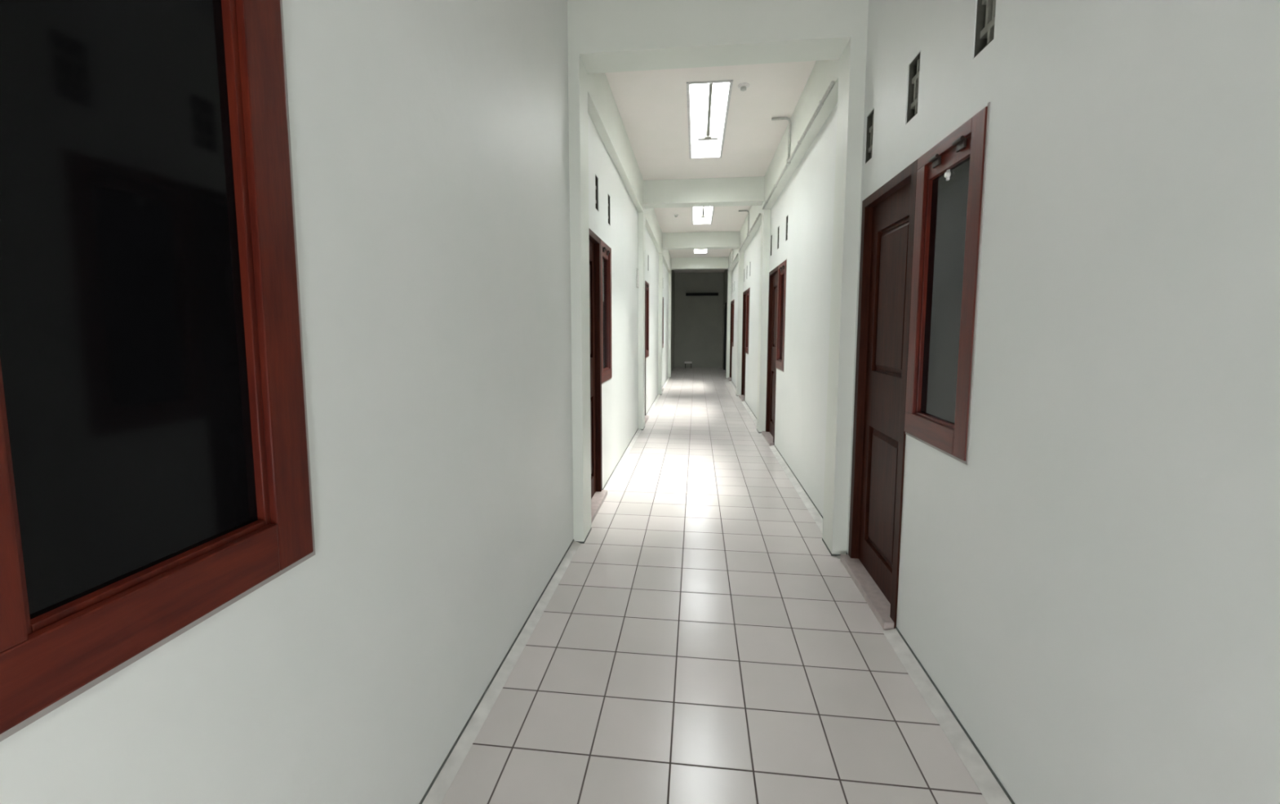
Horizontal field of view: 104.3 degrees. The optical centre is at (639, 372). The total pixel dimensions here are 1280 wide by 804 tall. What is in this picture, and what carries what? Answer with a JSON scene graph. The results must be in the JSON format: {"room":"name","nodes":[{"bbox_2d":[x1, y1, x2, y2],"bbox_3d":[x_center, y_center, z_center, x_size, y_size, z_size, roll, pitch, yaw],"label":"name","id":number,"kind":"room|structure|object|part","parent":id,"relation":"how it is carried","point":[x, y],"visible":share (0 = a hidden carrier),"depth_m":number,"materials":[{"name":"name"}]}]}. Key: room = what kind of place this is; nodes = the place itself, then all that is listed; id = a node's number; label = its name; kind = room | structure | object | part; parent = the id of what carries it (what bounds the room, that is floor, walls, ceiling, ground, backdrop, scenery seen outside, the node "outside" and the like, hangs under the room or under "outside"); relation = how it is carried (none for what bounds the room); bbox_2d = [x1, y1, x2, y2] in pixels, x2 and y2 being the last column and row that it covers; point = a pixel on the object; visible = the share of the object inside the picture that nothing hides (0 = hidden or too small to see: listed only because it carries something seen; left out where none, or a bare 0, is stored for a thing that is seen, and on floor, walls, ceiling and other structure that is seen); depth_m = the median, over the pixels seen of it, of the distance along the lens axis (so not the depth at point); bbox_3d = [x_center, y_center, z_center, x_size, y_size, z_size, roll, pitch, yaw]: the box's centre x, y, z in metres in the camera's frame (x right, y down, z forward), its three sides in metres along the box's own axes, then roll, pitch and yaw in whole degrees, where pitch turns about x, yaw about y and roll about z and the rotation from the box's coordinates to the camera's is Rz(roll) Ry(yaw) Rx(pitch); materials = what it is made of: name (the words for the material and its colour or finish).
{"room":"building corridor","nodes":[
{"label":"building corridor","id":0,"kind":"room"},
{"bbox_2d":[0,0,675,803],"bbox_3d":[0.015,-1.112,8.731,0.165,3.948,23.400,1,5,6],"label":"wall","id":1,"kind":"structure","parent":0,"point":[429,139],"depth_m":1.52,"materials":[{"name":"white paint"}]},
{"bbox_2d":[0,0,315,742],"bbox_3d":[-0.853,-0.223,0.829,0.148,1.360,0.584,1,5,6],"label":"window","id":2,"kind":"structure","parent":1,"relation":"in","point":[155,476],"depth_m":0.81,"materials":[{"name":"wood"}]},
{"bbox_3d":[-0.830,-0.217,0.816,0.008,1.098,0.375,1,5,6],"label":"pane","id":3,"kind":"part","parent":2,"relation":"part of","materials":[{"name":"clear glass"}]},
{"bbox_2d":[419,377,671,803],"bbox_3d":[-0.097,0.964,6.855,0.083,0.030,18.990,1,5,6],"label":"baseboard","id":4,"kind":"structure","parent":1,"relation":"attached to","point":[443,779],"depth_m":2.23,"materials":[{"name":"white tile"}]},
{"bbox_2d":[595,174,598,210],"bbox_3d":[-0.462,-1.600,4.426,0.150,0.294,0.141,1,5,6],"label":"block","id":5,"kind":"object","parent":1,"relation":"attached to","point":[596,177],"visible":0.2,"depth_m":4.47,"materials":[{"name":"paint"}]},
{"bbox_2d":[588,227,607,524],"bbox_3d":[-0.448,0.002,4.283,0.186,2.409,0.810,1,5,6],"label":"door","id":6,"kind":"structure","parent":1,"relation":"in","point":[598,495],"depth_m":4.57,"materials":[{"name":"brown wood"}]},
{"bbox_3d":[-0.479,-0.546,4.234,0.039,0.858,0.477,1,5,6],"label":"panel","id":7,"kind":"part","parent":6,"relation":"part of","materials":[{"name":"brown wood"}]},
{"bbox_3d":[-0.480,0.604,4.338,0.039,0.750,0.477,1,5,6],"label":"panel","id":8,"kind":"part","parent":6,"relation":"part of","materials":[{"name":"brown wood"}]},
{"bbox_3d":[-0.473,0.002,4.286,0.135,2.409,0.810,1,5,6],"label":"frame","id":9,"kind":"part","parent":6,"relation":"part of","materials":[{"name":"brown wood"}]},
{"bbox_2d":[600,239,612,384],"bbox_3d":[-0.388,-0.593,4.926,0.148,1.360,0.584,1,5,6],"label":"window","id":10,"kind":"structure","parent":1,"relation":"in","point":[606,251],"depth_m":5.04,"materials":[{"name":"wood"}]},
{"bbox_3d":[-0.365,-0.587,4.913,0.008,1.098,0.375,1,5,6],"label":"pane","id":11,"kind":"part","parent":10,"relation":"part of","materials":[{"name":"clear glass"}]},
{"bbox_3d":[-0.370,-0.616,4.911,0.054,1.174,0.399,1,5,6],"label":"sash","id":12,"kind":"part","parent":10,"relation":"part of","materials":[{"name":"red wood"}]},
{"bbox_2d":[608,195,609,224],"bbox_3d":[-0.392,-1.656,5.050,0.150,0.294,0.141,1,5,6],"label":"block","id":13,"kind":"object","parent":1,"relation":"attached to","point":[608,195],"visible":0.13,"depth_m":5.10,"materials":[{"name":"paint"}]},
{"bbox_2d":[587,72,643,212],"bbox_3d":[-0.205,-2.482,5.556,0.078,0.468,3.870,1,5,6],"label":"trim","id":14,"kind":"structure","parent":1,"relation":"attached to","point":[602,109],"depth_m":4.83,"materials":[{"name":"paint"}]},
{"bbox_2d":[636,267,638,288],"bbox_3d":[-0.037,-1.414,7.422,0.018,0.285,0.150,1,5,6],"label":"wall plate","id":15,"kind":"object","parent":1,"relation":"attached to","point":[637,268],"visible":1,"depth_m":7.39,"materials":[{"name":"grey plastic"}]},
{"bbox_2d":[644,280,648,423],"bbox_3d":[0.017,-0.368,8.380,0.186,2.409,0.810,1,5,6],"label":"door","id":16,"kind":"structure","parent":1,"relation":"in","point":[646,416],"depth_m":8.70,"materials":[{"name":"brown wood"}]},
{"bbox_3d":[-0.008,-0.368,8.383,0.135,2.409,0.810,1,5,6],"label":"frame","id":17,"kind":"part","parent":16,"relation":"part of","materials":[{"name":"brown wood"}]},
{"bbox_2d":[645,280,648,358],"bbox_3d":[0.077,-0.963,9.024,0.148,1.360,0.584,1,5,6],"label":"window","id":18,"kind":"structure","parent":1,"relation":"in","point":[646,282],"depth_m":9.17,"materials":[{"name":"wood"}]},
{"bbox_3d":[0.095,-0.986,9.008,0.054,1.174,0.399,1,5,6],"label":"sash","id":19,"kind":"part","parent":18,"relation":"part of","materials":[{"name":"red wood"}]},
{"bbox_2d":[644,208,662,253],"bbox_3d":[0.260,-2.852,9.653,0.078,0.468,3.870,1,5,6],"label":"trim","id":20,"kind":"structure","parent":1,"relation":"attached to","point":[651,224],"depth_m":9.41,"materials":[{"name":"paint"}]},
{"bbox_2d":[662,297,663,347],"bbox_3d":[0.542,-1.333,13.121,0.148,1.360,0.584,1,5,6],"label":"window","id":21,"kind":"structure","parent":1,"relation":"in","point":[663,297],"depth_m":13.30,"materials":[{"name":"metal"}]},
{"bbox_2d":[662,249,671,272],"bbox_3d":[0.725,-3.221,13.750,0.078,0.468,3.870,1,5,6],"label":"trim","id":22,"kind":"structure","parent":1,"relation":"attached to","point":[666,255],"depth_m":13.81,"materials":[{"name":"paint"}]},
{"bbox_2d":[674,272,724,367],"bbox_3d":[2.372,-2.122,20.104,1.953,3.798,0.120,1,5,6],"label":"wall","id":23,"kind":"structure","parent":0,"point":[698,319],"depth_m":20.05,"materials":[{"name":"grey paint"}]},
{"bbox_2d":[685,293,718,295],"bbox_3d":[2.479,-3.146,19.871,1.290,0.108,0.135,1,5,6],"label":"wall shelf","id":24,"kind":"object","parent":23,"relation":"attached to","point":[686,294],"visible":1,"depth_m":19.80,"materials":[{"name":"black"}]},
{"bbox_2d":[604,60,816,272],"bbox_3d":[1.069,-3.014,8.440,1.953,0.075,23.100,1,5,6],"label":"ceiling","id":25,"kind":"structure","parent":0,"point":[651,104],"depth_m":5.47,"materials":[{"name":"paint"}]},
{"bbox_2d":[693,248,707,253],"bbox_3d":[1.667,-3.601,13.632,0.432,0.334,2.037,1,5,6],"label":"skylight","id":26,"kind":"object","parent":25,"relation":"attached to","point":[693,249],"visible":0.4,"depth_m":14.36,"materials":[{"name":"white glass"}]},
{"bbox_2d":[691,206,714,224],"bbox_3d":[1.202,-3.231,9.535,0.432,0.334,2.037,1,5,6],"label":"skylight","id":27,"kind":"object","parent":25,"relation":"attached to","point":[703,213],"visible":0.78,"depth_m":10.48,"materials":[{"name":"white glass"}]},
{"bbox_2d":[686,80,733,159],"bbox_3d":[0.737,-2.861,5.437,0.432,0.334,2.037,1,5,6],"label":"skylight","id":28,"kind":"object","parent":25,"relation":"attached to","point":[706,140],"visible":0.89,"depth_m":5.73,"materials":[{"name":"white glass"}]},
{"bbox_2d":[737,82,749,91],"bbox_3d":[0.944,-2.601,4.536,0.102,0.045,0.102,1,5,6],"label":"ceiling fitting","id":29,"kind":"object","parent":25,"relation":"attached to","point":[743,86],"visible":1,"depth_m":4.51,"materials":[{"name":"white plastic"}]},
{"bbox_2d":[740,85,746,91],"bbox_3d":[0.944,-2.592,4.536,0.054,0.027,0.054,1,5,6],"label":"socket","id":30,"kind":"object","parent":29,"relation":"attached to","point":[743,88],"depth_m":4.52,"materials":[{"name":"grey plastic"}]},
{"bbox_2d":[440,367,987,803],"bbox_3d":[1.066,0.880,8.792,2.253,0.150,23.400,1,5,6],"label":"floor","id":31,"kind":"structure","parent":0,"point":[704,642],"depth_m":2.36,"materials":[{"name":"white tile"}]},
{"bbox_2d":[684,361,692,368],"bbox_3d":[1.933,-0.326,19.922,0.285,0.252,0.180,1,5,6],"label":"bench","id":32,"kind":"object","parent":31,"relation":"on","point":[691,362],"visible":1,"depth_m":19.84,"materials":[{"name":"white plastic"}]},
{"bbox_2d":[722,0,1279,803],"bbox_3d":[2.120,-1.089,8.495,0.165,3.948,23.400,1,5,6],"label":"wall","id":33,"kind":"structure","parent":0,"point":[1093,597],"depth_m":1.33,"materials":[{"name":"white paint"}]},
{"bbox_2d":[667,257,731,377],"bbox_3d":[1.888,-1.736,15.844,1.953,3.801,0.270,1,5,6],"label":"trim","id":34,"kind":"structure","parent":33,"relation":"attached to","point":[686,263],"depth_m":15.62,"materials":[{"name":"paint"}]},
{"bbox_2d":[657,231,743,395],"bbox_3d":[1.423,-1.367,11.747,1.953,3.801,0.270,1,5,6],"label":"trim","id":35,"kind":"structure","parent":33,"relation":"attached to","point":[727,239],"depth_m":11.53,"materials":[{"name":"paint"}]},
{"bbox_2d":[638,176,770,431],"bbox_3d":[0.958,-0.997,7.650,1.953,3.801,0.270,1,5,6],"label":"archway","id":36,"kind":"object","parent":33,"relation":"attached to","point":[727,191],"depth_m":7.43,"materials":[{"name":"paint"}]},
{"bbox_2d":[567,0,868,554],"bbox_3d":[0.493,-0.627,3.552,1.953,3.801,0.270,1,5,6],"label":"archway","id":37,"kind":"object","parent":33,"relation":"attached to","point":[604,36],"depth_m":3.36,"materials":[{"name":"paint"}]},
{"bbox_2d":[723,302,727,370],"bbox_3d":[3.198,-1.313,18.295,0.129,2.514,1.380,1,5,6],"label":"door","id":38,"kind":"structure","parent":33,"relation":"in","point":[726,304],"depth_m":18.86,"materials":[{"name":"black wood"}]},
{"bbox_2d":[728,301,732,381],"bbox_3d":[2.823,-0.981,15.198,0.186,2.409,0.810,1,5,6],"label":"door","id":39,"kind":"structure","parent":33,"relation":"in","point":[731,333],"depth_m":15.52,"materials":[{"name":"brown wood"}]},
{"bbox_3d":[2.848,-0.981,15.195,0.135,2.409,0.810,1,5,6],"label":"frame","id":40,"kind":"part","parent":39,"relation":"part of","materials":[{"name":"brown wood"}]},
{"bbox_2d":[727,248,737,272],"bbox_3d":[2.434,-3.196,13.601,0.201,0.478,3.774,1,5,6],"label":"conduit pipe","id":41,"kind":"object","parent":33,"relation":"attached to","point":[733,260],"visible":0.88,"depth_m":13.40,"materials":[{"name":"grey plastic"}]},
{"bbox_2d":[731,298,734,346],"bbox_3d":[2.764,-1.452,14.458,0.148,1.360,0.584,1,5,6],"label":"window","id":42,"kind":"structure","parent":33,"relation":"in","point":[733,300],"depth_m":14.63,"materials":[{"name":"wood"}]},
{"bbox_2d":[728,248,738,271],"bbox_3d":[2.578,-3.201,13.542,0.099,0.468,3.870,1,5,6],"label":"trim","id":43,"kind":"structure","parent":33,"relation":"attached to","point":[735,251],"depth_m":13.88,"materials":[{"name":"paint"}]},
{"bbox_2d":[738,289,746,401],"bbox_3d":[2.358,-0.612,11.101,0.186,2.409,0.810,1,5,6],"label":"door","id":44,"kind":"structure","parent":33,"relation":"in","point":[744,325],"depth_m":11.40,"materials":[{"name":"brown wood"}]},
{"bbox_3d":[2.383,-0.611,11.098,0.135,2.409,0.810,1,5,6],"label":"frame","id":45,"kind":"part","parent":44,"relation":"part of","materials":[{"name":"brown wood"}]},
{"bbox_2d":[745,287,750,354],"bbox_3d":[2.299,-1.082,10.361,0.148,1.360,0.584,1,5,6],"label":"window","id":46,"kind":"structure","parent":33,"relation":"in","point":[748,293],"depth_m":10.53,"materials":[{"name":"wood"}]},
{"bbox_3d":[2.281,-1.107,10.372,0.054,1.174,0.399,1,5,6],"label":"sash","id":47,"kind":"part","parent":46,"relation":"part of","materials":[{"name":"red wood"}]},
{"bbox_2d":[738,209,760,252],"bbox_3d":[1.968,-2.826,9.504,0.201,0.478,3.774,1,5,6],"label":"conduit pipe","id":48,"kind":"object","parent":33,"relation":"attached to","point":[759,214],"visible":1,"depth_m":9.30,"materials":[{"name":"grey plastic"}]},
{"bbox_2d":[739,205,761,252],"bbox_3d":[2.113,-2.831,9.444,0.099,0.468,3.870,1,5,6],"label":"trim","id":49,"kind":"structure","parent":33,"relation":"attached to","point":[754,211],"depth_m":9.22,"materials":[{"name":"paint"}]},
{"bbox_2d":[761,266,777,445],"bbox_3d":[1.893,-0.242,7.004,0.186,2.409,0.810,1,5,6],"label":"door","id":50,"kind":"structure","parent":33,"relation":"in","point":[769,434],"depth_m":7.25,"materials":[{"name":"brown wood"}]},
{"bbox_3d":[1.924,0.360,7.058,0.039,0.750,0.477,1,5,6],"label":"panel","id":51,"kind":"part","parent":50,"relation":"part of","materials":[{"name":"brown wood"}]},
{"bbox_3d":[1.925,-0.790,6.954,0.039,0.858,0.477,1,5,6],"label":"panel","id":52,"kind":"part","parent":50,"relation":"part of","materials":[{"name":"brown wood"}]},
{"bbox_2d":[770,235,772,255],"bbox_3d":[1.981,-1.849,7.205,0.150,0.294,0.141,1,5,6],"label":"block","id":53,"kind":"object","parent":33,"relation":"attached to","point":[771,235],"visible":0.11,"depth_m":7.27,"materials":[{"name":"paint"}]},
{"bbox_2d":[777,226,779,248],"bbox_3d":[1.910,-1.792,6.575,0.150,0.294,0.141,1,5,6],"label":"block","id":54,"kind":"object","parent":33,"relation":"attached to","point":[779,226],"visible":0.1,"depth_m":6.64,"materials":[{"name":"paint"}]},
{"bbox_2d":[775,258,786,372],"bbox_3d":[1.834,-0.712,6.264,0.148,1.360,0.584,1,5,6],"label":"window","id":55,"kind":"structure","parent":33,"relation":"in","point":[782,268],"depth_m":6.38,"materials":[{"name":"wood"}]},
{"bbox_3d":[1.816,-0.737,6.275,0.054,1.174,0.399,1,5,6],"label":"sash","id":56,"kind":"part","parent":55,"relation":"part of","materials":[{"name":"red wood"}]},
{"bbox_3d":[1.811,-0.708,6.278,0.008,1.098,0.375,1,5,6],"label":"pane","id":57,"kind":"part","parent":55,"relation":"part of","materials":[{"name":"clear glass"}]},
{"bbox_2d":[786,215,787,240],"bbox_3d":[1.839,-1.736,5.952,0.150,0.294,0.141,1,5,6],"label":"block","id":58,"kind":"object","parent":33,"relation":"attached to","point":[787,215],"visible":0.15,"depth_m":6.02,"materials":[{"name":"paint"}]},
{"bbox_2d":[761,80,835,209],"bbox_3d":[1.503,-2.457,5.407,0.201,0.478,3.774,1,5,6],"label":"conduit pipe","id":59,"kind":"object","parent":33,"relation":"attached to","point":[788,159],"visible":1,"depth_m":5.09,"materials":[{"name":"grey plastic"}]},
{"bbox_2d":[764,59,839,208],"bbox_3d":[1.648,-2.462,5.347,0.099,0.468,3.870,1,5,6],"label":"beam","id":60,"kind":"structure","parent":33,"relation":"attached to","point":[823,73],"depth_m":4.60,"materials":[{"name":"paint"}]},
{"bbox_2d":[865,108,874,163],"bbox_3d":[1.516,-1.479,3.108,0.150,0.294,0.141,1,5,6],"label":"block","id":61,"kind":"object","parent":33,"relation":"attached to","point":[870,117],"visible":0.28,"depth_m":3.17,"materials":[{"name":"paint"}]},
{"bbox_2d":[726,377,1014,803],"bbox_3d":[1.756,0.985,6.646,0.104,0.030,18.990,1,5,6],"label":"baseboard","id":62,"kind":"structure","parent":33,"relation":"attached to","point":[993,792],"depth_m":2.09,"materials":[{"name":"white tile"}]},
{"bbox_2d":[840,159,917,630],"bbox_3d":[1.428,0.128,2.907,0.186,2.409,0.810,1,5,6],"label":"door","id":63,"kind":"structure","parent":33,"relation":"in","point":[872,561],"depth_m":2.95,"materials":[{"name":"brown wood"}]},
{"bbox_3d":[1.459,0.730,2.961,0.039,0.750,0.477,1,5,6],"label":"panel","id":64,"kind":"part","parent":63,"relation":"part of","materials":[{"name":"brown wood"}]},
{"bbox_3d":[1.460,-0.420,2.857,0.039,0.858,0.477,1,5,6],"label":"panel","id":65,"kind":"part","parent":63,"relation":"part of","materials":[{"name":"brown wood"}]},
{"bbox_2d":[906,52,919,123],"bbox_3d":[1.445,-1.422,2.478,0.150,0.294,0.141,1,5,6],"label":"block","id":66,"kind":"object","parent":33,"relation":"attached to","point":[913,77],"visible":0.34,"depth_m":2.53,"materials":[{"name":"paint"}]},
{"bbox_2d":[904,102,990,465],"bbox_3d":[1.369,-0.342,2.167,0.148,1.360,0.584,1,5,6],"label":"window","id":67,"kind":"structure","parent":33,"relation":"in","point":[951,175],"depth_m":2.16,"materials":[{"name":"wood"}]},
{"bbox_3d":[1.351,-0.367,2.178,0.054,1.174,0.399,1,5,6],"label":"sash","id":68,"kind":"part","parent":67,"relation":"part of","materials":[{"name":"red wood"}]},
{"bbox_3d":[1.346,-0.338,2.181,0.008,1.098,0.375,1,5,6],"label":"pane","id":69,"kind":"part","parent":67,"relation":"part of","materials":[{"name":"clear glass"}]},
{"bbox_2d":[973,0,995,57],"bbox_3d":[1.374,-1.366,1.855,0.150,0.294,0.141,1,5,6],"label":"block","id":70,"kind":"object","parent":33,"relation":"attached to","point":[985,14],"visible":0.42,"depth_m":1.92,"materials":[{"name":"paint"}]}
]}

